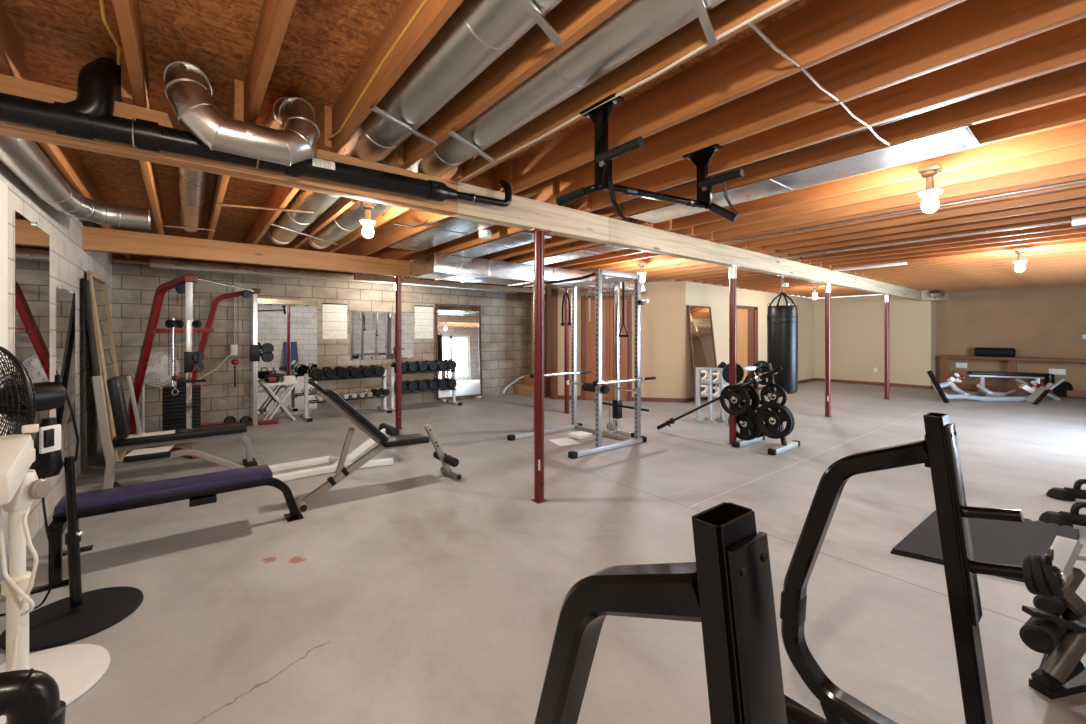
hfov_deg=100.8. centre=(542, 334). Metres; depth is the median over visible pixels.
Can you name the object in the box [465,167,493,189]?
wood blocking
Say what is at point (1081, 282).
joist
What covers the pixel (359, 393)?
dumbbell
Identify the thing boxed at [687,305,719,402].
leaning mirror
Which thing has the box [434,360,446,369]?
dumbbell
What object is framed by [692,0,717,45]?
strap
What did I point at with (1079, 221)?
conduit
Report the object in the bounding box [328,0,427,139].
cable
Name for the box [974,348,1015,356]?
foam roller
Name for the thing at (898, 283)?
joist
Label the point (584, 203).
joist
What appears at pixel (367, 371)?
dumbbell
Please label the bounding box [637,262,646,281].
ceiling lamp
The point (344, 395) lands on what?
dumbbell
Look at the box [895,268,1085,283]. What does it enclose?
joist
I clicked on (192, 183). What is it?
duct
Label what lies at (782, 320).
bag
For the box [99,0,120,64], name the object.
cable
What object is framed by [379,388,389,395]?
dumbbell
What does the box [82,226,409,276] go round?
support beam
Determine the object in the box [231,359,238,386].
attachment
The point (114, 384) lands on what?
weight bench
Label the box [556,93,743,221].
bar
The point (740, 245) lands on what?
joist
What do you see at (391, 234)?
joist
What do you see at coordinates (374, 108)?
strap
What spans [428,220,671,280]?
joist
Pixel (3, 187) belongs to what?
trim
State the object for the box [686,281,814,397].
wall
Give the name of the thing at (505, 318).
wall
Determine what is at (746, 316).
door
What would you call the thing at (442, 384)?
dumbbell
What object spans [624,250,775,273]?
joist
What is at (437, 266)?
duct
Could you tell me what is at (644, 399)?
baseboard
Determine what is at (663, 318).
wall
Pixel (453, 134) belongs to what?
strap
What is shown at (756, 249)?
joist
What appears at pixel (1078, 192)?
joist
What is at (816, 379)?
baseboard
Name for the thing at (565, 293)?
rope
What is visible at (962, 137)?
air duct
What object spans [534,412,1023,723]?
exercise machine
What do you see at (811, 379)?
baseboard
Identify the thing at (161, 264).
duct
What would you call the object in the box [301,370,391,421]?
dumbbell rack
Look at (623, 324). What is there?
strap
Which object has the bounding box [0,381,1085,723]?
floor
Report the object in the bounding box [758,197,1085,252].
joist
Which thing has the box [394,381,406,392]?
dumbbell
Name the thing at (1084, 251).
joist
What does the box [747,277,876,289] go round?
joist
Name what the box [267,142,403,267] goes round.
joist
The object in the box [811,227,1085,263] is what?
joist
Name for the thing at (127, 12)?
joist
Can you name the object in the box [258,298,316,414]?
wall mirror
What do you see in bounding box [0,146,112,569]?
wall
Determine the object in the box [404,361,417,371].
dumbbell
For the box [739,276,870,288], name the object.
joist
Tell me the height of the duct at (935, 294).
0.228 m
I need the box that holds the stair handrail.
[503,376,526,392]
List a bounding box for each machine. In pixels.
[128,273,277,458]
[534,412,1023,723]
[722,361,774,425]
[927,370,1072,404]
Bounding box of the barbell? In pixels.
[657,366,781,429]
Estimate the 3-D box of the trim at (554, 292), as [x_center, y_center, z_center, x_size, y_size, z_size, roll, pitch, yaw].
[0.255,0.160,9.890,0.140,2.500,0.030,0,0,11]
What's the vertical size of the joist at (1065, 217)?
0.239 m
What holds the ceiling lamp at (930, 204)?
attached to the joist at (1073, 134)
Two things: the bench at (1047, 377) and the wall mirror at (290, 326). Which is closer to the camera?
the wall mirror at (290, 326)
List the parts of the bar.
hanger post, mounting plate, height plate, grip handle, hanger post, mounting plate, height plate, grip handle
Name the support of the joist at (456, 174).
attached to the ceiling
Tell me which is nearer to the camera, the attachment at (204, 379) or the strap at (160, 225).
the strap at (160, 225)
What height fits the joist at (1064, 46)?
0.239 m
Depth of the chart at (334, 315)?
8.34 m
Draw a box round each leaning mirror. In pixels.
[86,271,126,461]
[435,304,481,398]
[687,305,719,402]
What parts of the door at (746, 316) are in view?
frame, dark panel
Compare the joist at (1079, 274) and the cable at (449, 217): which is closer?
the cable at (449, 217)
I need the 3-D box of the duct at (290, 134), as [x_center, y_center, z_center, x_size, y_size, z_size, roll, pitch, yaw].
[-1.673,-1.120,2.504,0.663,0.454,0.802,0,0,-39]
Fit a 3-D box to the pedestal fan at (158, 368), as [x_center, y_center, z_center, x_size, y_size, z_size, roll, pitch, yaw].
[-5.431,0.824,6.169,0.570,1.172,0.422,0,0,6]
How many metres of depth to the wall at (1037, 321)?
10.91 m
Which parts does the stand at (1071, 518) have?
handle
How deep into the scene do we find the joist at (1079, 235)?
5.95 m
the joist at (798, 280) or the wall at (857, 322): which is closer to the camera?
the joist at (798, 280)
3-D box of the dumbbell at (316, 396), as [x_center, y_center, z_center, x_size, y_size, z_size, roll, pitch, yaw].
[-3.814,1.062,7.649,0.102,0.104,0.270,0,0,-39]
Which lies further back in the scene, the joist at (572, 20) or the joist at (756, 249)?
the joist at (756, 249)
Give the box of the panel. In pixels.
[81,278,104,469]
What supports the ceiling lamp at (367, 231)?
hanging from the joist at (395, 158)
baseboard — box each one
[558,395,685,402]
[686,378,814,402]
[815,378,930,388]
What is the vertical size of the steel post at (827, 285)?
2.300 m
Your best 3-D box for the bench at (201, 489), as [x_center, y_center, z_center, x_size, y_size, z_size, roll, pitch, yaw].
[-2.425,1.202,3.087,1.370,0.415,0.570,0,0,-39]
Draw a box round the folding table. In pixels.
[260,381,298,420]
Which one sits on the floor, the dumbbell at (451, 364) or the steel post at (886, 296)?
the steel post at (886, 296)
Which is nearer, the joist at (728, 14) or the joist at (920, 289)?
the joist at (728, 14)
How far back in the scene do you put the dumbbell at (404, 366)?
8.40 m
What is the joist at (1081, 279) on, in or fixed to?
attached to the ceiling
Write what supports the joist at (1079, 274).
attached to the ceiling
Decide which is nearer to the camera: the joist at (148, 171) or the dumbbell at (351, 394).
the joist at (148, 171)
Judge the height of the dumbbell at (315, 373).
0.196 m
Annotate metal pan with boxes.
[389,217,495,250]
[449,231,551,257]
[521,244,627,264]
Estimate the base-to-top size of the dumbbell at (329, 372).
0.196 m
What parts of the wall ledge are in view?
rail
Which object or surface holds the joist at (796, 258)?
attached to the ceiling
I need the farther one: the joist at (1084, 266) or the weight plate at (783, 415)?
the joist at (1084, 266)
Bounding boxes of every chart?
[322,303,346,338]
[415,305,433,338]
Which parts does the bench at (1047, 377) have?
leg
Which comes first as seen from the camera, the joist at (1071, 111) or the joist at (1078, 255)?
the joist at (1071, 111)
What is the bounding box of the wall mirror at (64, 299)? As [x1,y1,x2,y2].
[55,285,74,427]
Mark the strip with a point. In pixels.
(898, 263)
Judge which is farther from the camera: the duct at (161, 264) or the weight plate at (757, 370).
the duct at (161, 264)
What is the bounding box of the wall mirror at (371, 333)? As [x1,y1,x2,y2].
[350,311,392,359]
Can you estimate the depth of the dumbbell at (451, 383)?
9.02 m
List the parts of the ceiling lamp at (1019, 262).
stem, bulb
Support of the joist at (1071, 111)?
attached to the ceiling
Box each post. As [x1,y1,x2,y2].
[391,275,405,429]
[527,228,550,503]
[544,288,546,397]
[561,287,570,413]
[725,265,739,444]
[823,283,831,416]
[883,294,890,399]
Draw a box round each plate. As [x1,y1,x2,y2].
[113,259,149,264]
[720,384,750,415]
[728,407,760,440]
[736,383,759,413]
[738,405,767,437]
[754,366,773,384]
[755,403,792,438]
[760,384,786,408]
[761,402,794,436]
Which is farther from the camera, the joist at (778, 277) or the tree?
the joist at (778, 277)
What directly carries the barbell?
on the floor
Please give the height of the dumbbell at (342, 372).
0.196 m
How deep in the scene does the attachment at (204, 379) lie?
5.07 m
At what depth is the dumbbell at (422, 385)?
8.64 m
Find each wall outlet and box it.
[956,363,966,367]
[1049,369,1065,374]
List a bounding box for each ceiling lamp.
[360,200,375,237]
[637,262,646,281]
[811,286,818,298]
[918,163,942,212]
[1013,247,1026,271]
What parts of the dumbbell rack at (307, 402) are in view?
shelf rail, shelf rail, shelf rail, shelf rail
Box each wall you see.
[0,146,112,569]
[112,262,530,429]
[530,287,550,376]
[558,281,685,397]
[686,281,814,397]
[815,295,931,385]
[932,302,935,382]
[936,284,1085,390]
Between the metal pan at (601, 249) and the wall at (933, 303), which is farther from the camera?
the wall at (933, 303)
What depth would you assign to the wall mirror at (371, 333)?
8.76 m
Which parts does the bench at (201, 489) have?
foot plate, leg, foot plate, leg, foot plate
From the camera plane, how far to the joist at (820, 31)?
2.08 m
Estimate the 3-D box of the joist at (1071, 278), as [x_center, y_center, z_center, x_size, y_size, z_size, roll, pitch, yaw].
[10.562,-1.240,9.406,0.042,0.239,4.758,0,0,-39]
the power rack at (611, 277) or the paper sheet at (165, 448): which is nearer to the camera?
the paper sheet at (165, 448)
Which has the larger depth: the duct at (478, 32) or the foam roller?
the foam roller
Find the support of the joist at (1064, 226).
attached to the ceiling
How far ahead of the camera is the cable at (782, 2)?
1.89 m
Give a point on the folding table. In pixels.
(264, 384)
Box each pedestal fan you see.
[0,346,143,651]
[0,424,109,723]
[141,352,178,432]
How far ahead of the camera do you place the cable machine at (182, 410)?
5.66 m
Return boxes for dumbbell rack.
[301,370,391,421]
[386,367,461,411]
[1019,536,1085,699]
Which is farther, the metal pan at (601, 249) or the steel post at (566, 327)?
the steel post at (566, 327)
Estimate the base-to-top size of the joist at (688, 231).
0.239 m
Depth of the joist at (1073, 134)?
3.23 m
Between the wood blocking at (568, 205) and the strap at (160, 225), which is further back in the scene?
the strap at (160, 225)
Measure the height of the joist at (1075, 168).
0.239 m
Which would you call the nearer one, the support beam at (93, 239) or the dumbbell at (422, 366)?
the support beam at (93, 239)
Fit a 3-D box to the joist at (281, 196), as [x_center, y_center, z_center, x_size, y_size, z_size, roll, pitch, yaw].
[-3.163,-1.240,5.040,0.042,0.239,6.066,0,0,-39]
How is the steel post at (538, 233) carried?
on the floor
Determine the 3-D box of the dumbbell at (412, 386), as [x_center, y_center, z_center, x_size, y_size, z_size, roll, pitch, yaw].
[-2.570,0.980,8.639,0.196,0.196,0.360,0,0,-39]
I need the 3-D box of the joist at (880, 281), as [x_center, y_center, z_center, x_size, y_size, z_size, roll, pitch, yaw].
[6.503,-1.240,10.560,0.042,0.239,2.665,0,0,-39]
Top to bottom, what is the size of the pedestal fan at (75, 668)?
1.066 m
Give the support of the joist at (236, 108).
attached to the ceiling
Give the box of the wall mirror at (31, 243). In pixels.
[14,210,49,478]
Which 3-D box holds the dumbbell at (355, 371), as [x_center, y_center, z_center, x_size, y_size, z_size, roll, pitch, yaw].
[-3.380,0.650,7.995,0.196,0.196,0.360,0,0,-39]
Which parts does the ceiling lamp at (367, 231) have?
stem, bulb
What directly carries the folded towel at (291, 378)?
on the folding table
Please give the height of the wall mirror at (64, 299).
1.205 m
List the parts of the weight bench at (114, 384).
backrest, backrest frame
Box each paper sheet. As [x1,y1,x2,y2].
[124,430,174,438]
[126,445,173,455]
[549,437,580,445]
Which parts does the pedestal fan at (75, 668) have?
hanging cord, power cord, tilt knob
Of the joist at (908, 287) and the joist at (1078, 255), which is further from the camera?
the joist at (908, 287)
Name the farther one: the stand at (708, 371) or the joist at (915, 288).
the joist at (915, 288)
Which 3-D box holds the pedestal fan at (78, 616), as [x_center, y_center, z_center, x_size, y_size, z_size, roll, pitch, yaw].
[-2.300,0.724,2.117,0.607,1.372,0.737,0,0,-39]
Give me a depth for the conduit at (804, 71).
2.00 m
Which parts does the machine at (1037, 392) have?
plate, cap knob, rail, pedal arm, plate, plate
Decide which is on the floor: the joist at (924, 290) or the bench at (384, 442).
the bench at (384, 442)
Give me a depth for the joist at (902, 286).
11.74 m
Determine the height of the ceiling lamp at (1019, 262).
0.305 m
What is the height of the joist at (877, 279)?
0.239 m
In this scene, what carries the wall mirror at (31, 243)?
attached to the wall at (69, 263)
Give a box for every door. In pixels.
[581,296,631,400]
[736,305,757,389]
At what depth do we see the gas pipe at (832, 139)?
2.80 m
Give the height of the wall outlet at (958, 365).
0.114 m
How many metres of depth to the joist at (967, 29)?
2.08 m
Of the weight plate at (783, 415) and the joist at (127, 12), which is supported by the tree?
the weight plate at (783, 415)
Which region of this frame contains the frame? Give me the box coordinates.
[268,423,399,480]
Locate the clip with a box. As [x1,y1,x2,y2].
[171,375,178,394]
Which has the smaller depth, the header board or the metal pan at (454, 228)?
the metal pan at (454, 228)
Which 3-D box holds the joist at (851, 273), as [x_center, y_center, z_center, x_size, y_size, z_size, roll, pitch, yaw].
[4.943,-1.240,9.293,0.042,0.239,2.625,0,0,-39]
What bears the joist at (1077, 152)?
attached to the ceiling
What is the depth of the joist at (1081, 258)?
7.57 m
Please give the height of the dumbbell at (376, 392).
0.124 m
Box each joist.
[0,2,24,78]
[25,67,129,258]
[112,0,148,108]
[121,46,168,259]
[202,79,243,262]
[235,105,331,264]
[244,0,295,123]
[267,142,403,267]
[295,163,462,269]
[322,160,513,271]
[330,0,463,152]
[348,176,556,274]
[369,193,590,275]
[390,205,620,276]
[400,0,631,168]
[409,217,647,278]
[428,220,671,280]
[445,226,693,281]
[461,0,797,182]
[463,232,712,282]
[478,237,730,284]
[493,242,746,285]
[509,246,761,286]
[512,0,964,194]
[551,0,1085,204]
[586,17,1085,212]
[617,62,1085,219]
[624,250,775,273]
[643,95,1085,225]
[644,254,788,275]
[644,257,800,278]
[646,260,811,281]
[668,121,1085,230]
[676,263,821,281]
[690,142,1085,236]
[693,265,830,281]
[703,268,838,283]
[709,159,1085,240]
[713,270,847,284]
[722,272,855,285]
[728,174,1085,244]
[736,274,863,286]
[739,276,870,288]
[744,186,1085,248]
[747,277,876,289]
[755,279,882,290]
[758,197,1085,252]
[762,281,888,291]
[769,282,894,292]
[771,206,1085,255]
[776,283,899,293]
[785,285,904,293]
[786,214,1085,258]
[788,286,909,294]
[794,287,913,295]
[796,223,1081,261]
[800,288,918,296]
[805,289,922,296]
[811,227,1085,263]
[811,290,926,297]
[817,233,1085,266]
[828,238,1085,268]
[841,242,1085,267]
[847,247,1085,272]
[853,250,1085,274]
[859,254,1085,276]
[871,257,1085,277]
[875,260,1085,279]
[883,263,1085,280]
[886,265,1085,282]
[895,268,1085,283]
[900,270,1085,284]
[905,272,1085,285]
[906,274,1085,287]
[912,276,1085,288]
[917,278,1085,289]
[922,279,1085,290]
[941,281,1085,290]
[945,282,1085,291]
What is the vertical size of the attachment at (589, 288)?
0.455 m
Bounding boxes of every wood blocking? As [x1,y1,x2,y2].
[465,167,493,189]
[555,202,570,207]
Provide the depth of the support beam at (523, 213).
3.38 m
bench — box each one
[30,464,303,594]
[91,375,256,489]
[294,380,461,511]
[967,371,1053,391]
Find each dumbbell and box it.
[307,367,323,379]
[314,394,323,400]
[322,367,336,378]
[334,366,349,377]
[340,392,348,398]
[346,365,361,377]
[348,391,356,397]
[355,391,364,397]
[359,365,372,376]
[363,390,372,396]
[370,365,384,375]
[371,388,381,395]
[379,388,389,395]
[391,361,406,372]
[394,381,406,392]
[403,380,417,391]
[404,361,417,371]
[414,361,427,371]
[414,380,427,390]
[423,379,437,389]
[424,360,437,370]
[433,378,446,388]
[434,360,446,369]
[443,360,456,369]
[443,378,456,388]
[1022,548,1066,598]
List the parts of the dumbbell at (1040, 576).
squeeze lever, squeeze lever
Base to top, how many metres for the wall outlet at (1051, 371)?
0.123 m
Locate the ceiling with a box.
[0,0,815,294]
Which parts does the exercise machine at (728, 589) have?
frame, bolt plate, floor rail, frame, bolt plate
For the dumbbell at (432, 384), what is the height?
0.196 m
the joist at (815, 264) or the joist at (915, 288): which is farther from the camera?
the joist at (915, 288)
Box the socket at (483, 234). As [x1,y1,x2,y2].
[478,230,490,238]
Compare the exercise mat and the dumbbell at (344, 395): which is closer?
the exercise mat
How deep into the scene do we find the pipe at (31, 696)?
1.19 m
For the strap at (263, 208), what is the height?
0.014 m
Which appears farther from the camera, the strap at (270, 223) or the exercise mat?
the strap at (270, 223)
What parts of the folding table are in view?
leg, leg, leg, leg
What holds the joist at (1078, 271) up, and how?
attached to the ceiling
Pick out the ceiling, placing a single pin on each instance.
(324, 44)
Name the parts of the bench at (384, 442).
prop arm, backrest, post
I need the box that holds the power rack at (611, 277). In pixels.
[507,269,655,458]
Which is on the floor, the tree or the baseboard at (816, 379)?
the tree
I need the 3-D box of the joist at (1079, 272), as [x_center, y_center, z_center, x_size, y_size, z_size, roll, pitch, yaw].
[9.619,-1.240,8.655,0.042,0.239,4.758,0,0,-39]
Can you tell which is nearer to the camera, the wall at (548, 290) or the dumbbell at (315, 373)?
the dumbbell at (315, 373)
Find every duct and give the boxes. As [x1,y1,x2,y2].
[0,135,150,229]
[150,258,517,293]
[163,61,319,166]
[178,167,207,231]
[268,0,561,244]
[308,0,724,248]
[410,253,647,294]
[628,125,980,222]
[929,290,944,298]
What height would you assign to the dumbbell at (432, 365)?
0.196 m
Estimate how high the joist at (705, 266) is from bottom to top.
0.239 m
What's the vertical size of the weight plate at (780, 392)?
0.310 m
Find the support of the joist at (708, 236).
attached to the ceiling
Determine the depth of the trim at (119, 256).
7.15 m
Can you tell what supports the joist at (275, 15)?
attached to the ceiling
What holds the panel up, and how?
on the floor
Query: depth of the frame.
4.74 m
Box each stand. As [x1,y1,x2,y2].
[693,362,728,422]
[1039,502,1085,526]
[1046,479,1085,500]
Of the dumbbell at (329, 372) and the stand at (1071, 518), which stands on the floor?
the stand at (1071, 518)
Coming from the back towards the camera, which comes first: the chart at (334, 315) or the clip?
the chart at (334, 315)
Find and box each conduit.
[718,179,1085,243]
[748,22,799,66]
[780,215,1085,258]
[800,68,839,100]
[839,102,867,125]
[867,126,889,144]
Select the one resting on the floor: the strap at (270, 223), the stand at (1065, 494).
the stand at (1065, 494)
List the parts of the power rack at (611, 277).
cross rod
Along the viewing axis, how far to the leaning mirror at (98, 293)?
4.97 m
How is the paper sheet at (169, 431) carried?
on the weight bench at (114, 384)
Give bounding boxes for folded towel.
[282,375,296,381]
[568,431,591,438]
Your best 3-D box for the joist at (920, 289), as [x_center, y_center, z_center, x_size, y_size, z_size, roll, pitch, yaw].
[8.688,-1.240,12.335,0.042,0.239,2.720,0,0,-39]
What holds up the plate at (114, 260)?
attached to the wall at (505, 318)
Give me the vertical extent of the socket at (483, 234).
0.140 m
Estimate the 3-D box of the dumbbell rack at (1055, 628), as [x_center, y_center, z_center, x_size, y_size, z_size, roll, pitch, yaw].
[2.249,1.143,1.851,0.837,0.533,0.262,0,0,-11]
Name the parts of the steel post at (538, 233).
plate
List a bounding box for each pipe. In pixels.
[0,57,511,206]
[0,668,65,723]
[459,62,1083,250]
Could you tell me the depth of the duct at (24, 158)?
2.97 m
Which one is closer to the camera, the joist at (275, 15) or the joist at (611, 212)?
the joist at (275, 15)
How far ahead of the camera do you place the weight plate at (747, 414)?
5.87 m
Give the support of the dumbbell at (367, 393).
on the dumbbell rack at (307, 402)
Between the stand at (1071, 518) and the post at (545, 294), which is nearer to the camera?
the stand at (1071, 518)
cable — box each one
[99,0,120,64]
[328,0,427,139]
[394,216,452,227]
[457,0,789,182]
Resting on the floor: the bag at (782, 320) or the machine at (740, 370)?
the machine at (740, 370)
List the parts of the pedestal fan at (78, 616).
power cord, control panel, tilt knob, loop cord, clamp knob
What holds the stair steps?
on the floor
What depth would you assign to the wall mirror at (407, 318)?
9.20 m
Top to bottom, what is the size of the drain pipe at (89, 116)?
0.463 m
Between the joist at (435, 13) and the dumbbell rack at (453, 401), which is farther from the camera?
the dumbbell rack at (453, 401)
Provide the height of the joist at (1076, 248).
0.239 m
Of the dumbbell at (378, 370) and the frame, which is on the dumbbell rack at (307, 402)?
the dumbbell at (378, 370)
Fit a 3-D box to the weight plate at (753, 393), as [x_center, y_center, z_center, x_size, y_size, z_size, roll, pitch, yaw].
[2.597,0.816,5.793,0.040,0.390,0.390,0,0,-39]
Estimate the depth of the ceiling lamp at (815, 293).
10.21 m
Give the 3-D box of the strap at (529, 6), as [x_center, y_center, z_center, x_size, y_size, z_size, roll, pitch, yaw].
[-0.017,-1.095,1.546,0.030,0.014,0.323,0,0,30]
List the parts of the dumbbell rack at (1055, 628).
roller arm, floor rail, cap plate, adjusting rod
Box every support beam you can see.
[0,74,921,300]
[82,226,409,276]
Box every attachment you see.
[185,366,206,382]
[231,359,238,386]
[586,288,592,320]
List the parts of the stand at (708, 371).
lock knob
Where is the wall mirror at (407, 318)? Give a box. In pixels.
[394,312,412,358]
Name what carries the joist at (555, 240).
attached to the ceiling
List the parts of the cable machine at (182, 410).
red arm, guide rod, weight plate, weight plate, weight plate, weight plate, weight plate, weight plate, weight plate, weight plate, weight plate, weight plate, weight plate, weight plate, red arm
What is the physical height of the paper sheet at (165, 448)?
0.003 m
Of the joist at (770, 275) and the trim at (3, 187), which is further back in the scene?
the joist at (770, 275)
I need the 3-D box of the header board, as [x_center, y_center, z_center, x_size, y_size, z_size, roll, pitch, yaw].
[-1.553,-1.035,8.727,4.040,0.230,0.090,0,0,-39]
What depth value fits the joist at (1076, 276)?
9.60 m
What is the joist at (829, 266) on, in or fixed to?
attached to the ceiling
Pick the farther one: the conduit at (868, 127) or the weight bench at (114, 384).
the weight bench at (114, 384)
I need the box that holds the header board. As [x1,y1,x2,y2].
[354,274,544,293]
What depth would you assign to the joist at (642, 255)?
6.93 m
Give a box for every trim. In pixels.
[0,180,7,583]
[113,253,529,292]
[551,289,557,398]
[921,290,948,301]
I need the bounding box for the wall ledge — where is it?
[941,355,1085,397]
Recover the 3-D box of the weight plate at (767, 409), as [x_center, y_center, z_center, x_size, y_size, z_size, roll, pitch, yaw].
[2.831,1.036,5.468,0.045,0.430,0.430,0,0,-39]
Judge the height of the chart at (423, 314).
0.698 m
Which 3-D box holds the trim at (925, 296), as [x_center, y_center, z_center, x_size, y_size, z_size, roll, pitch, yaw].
[10.167,-1.000,11.634,1.200,0.240,0.340,0,0,-39]
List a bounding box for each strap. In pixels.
[160,225,214,230]
[216,204,313,213]
[270,223,337,244]
[370,105,436,145]
[448,131,496,163]
[518,0,562,45]
[618,282,628,336]
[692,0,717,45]
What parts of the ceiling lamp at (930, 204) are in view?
stem, bulb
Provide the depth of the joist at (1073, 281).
10.31 m
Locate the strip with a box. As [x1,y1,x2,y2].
[833,262,906,271]
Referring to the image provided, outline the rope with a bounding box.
[561,289,571,325]
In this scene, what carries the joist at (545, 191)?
attached to the ceiling
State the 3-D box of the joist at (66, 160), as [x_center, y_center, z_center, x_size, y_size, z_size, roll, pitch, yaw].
[-4.196,-1.240,4.218,0.042,0.239,6.066,0,0,-39]
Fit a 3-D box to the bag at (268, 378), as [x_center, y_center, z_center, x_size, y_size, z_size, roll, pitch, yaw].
[-4.423,0.677,7.323,0.200,0.194,0.192,0,0,-39]
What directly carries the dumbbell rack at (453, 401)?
on the floor
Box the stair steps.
[513,374,550,396]
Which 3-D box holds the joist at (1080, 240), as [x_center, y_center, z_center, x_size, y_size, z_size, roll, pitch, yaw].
[6.159,-1.240,5.901,0.042,0.239,4.758,0,0,-39]
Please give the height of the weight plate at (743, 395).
0.390 m
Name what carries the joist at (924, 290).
attached to the ceiling
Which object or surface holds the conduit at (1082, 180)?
attached to the joist at (1075, 168)
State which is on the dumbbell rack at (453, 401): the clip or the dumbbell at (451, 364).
the dumbbell at (451, 364)
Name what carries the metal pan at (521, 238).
attached to the joist at (611, 212)
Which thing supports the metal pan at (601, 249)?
attached to the joist at (688, 231)
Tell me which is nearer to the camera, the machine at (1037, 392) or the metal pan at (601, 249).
the metal pan at (601, 249)
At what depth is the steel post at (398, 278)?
6.70 m
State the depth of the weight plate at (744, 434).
5.73 m
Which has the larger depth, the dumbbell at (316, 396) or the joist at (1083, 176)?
the dumbbell at (316, 396)
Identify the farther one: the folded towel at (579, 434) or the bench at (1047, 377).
the bench at (1047, 377)
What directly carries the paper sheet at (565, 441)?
on the floor
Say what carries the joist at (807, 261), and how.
attached to the ceiling
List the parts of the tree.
leg, leg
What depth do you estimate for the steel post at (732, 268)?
5.76 m
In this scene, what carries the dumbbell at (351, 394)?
on the dumbbell rack at (307, 402)
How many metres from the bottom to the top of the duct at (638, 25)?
0.280 m
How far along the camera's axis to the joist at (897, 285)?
11.60 m
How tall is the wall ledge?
0.845 m
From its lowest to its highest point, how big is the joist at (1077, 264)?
0.239 m
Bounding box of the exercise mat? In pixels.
[891,510,1078,581]
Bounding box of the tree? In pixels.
[732,363,799,454]
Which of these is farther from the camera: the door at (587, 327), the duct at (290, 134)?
the door at (587, 327)
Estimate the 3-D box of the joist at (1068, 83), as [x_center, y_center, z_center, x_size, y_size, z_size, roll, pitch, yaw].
[2.071,-1.240,2.646,0.042,0.239,4.758,0,0,-39]
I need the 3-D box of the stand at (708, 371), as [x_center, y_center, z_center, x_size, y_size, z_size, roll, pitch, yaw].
[2.764,0.923,7.344,0.529,0.974,0.332,0,0,0]
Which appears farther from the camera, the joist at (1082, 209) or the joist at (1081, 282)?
the joist at (1081, 282)
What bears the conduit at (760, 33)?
attached to the joist at (728, 14)
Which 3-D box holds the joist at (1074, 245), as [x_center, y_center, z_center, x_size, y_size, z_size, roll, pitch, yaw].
[6.474,-1.240,6.151,0.042,0.239,4.758,0,0,-39]
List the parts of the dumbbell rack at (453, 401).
shelf rail, shelf rail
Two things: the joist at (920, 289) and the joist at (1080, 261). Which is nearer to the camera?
the joist at (1080, 261)
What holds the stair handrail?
attached to the wall at (505, 318)
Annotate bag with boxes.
[264,371,278,382]
[767,275,797,393]
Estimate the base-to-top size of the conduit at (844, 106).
0.023 m
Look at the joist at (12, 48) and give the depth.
1.93 m
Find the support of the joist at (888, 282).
attached to the ceiling
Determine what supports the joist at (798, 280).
attached to the ceiling
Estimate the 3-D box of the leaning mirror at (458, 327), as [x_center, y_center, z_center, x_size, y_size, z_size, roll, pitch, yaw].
[-1.840,0.353,9.890,1.100,2.026,0.112,0,0,-39]
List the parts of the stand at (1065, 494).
handle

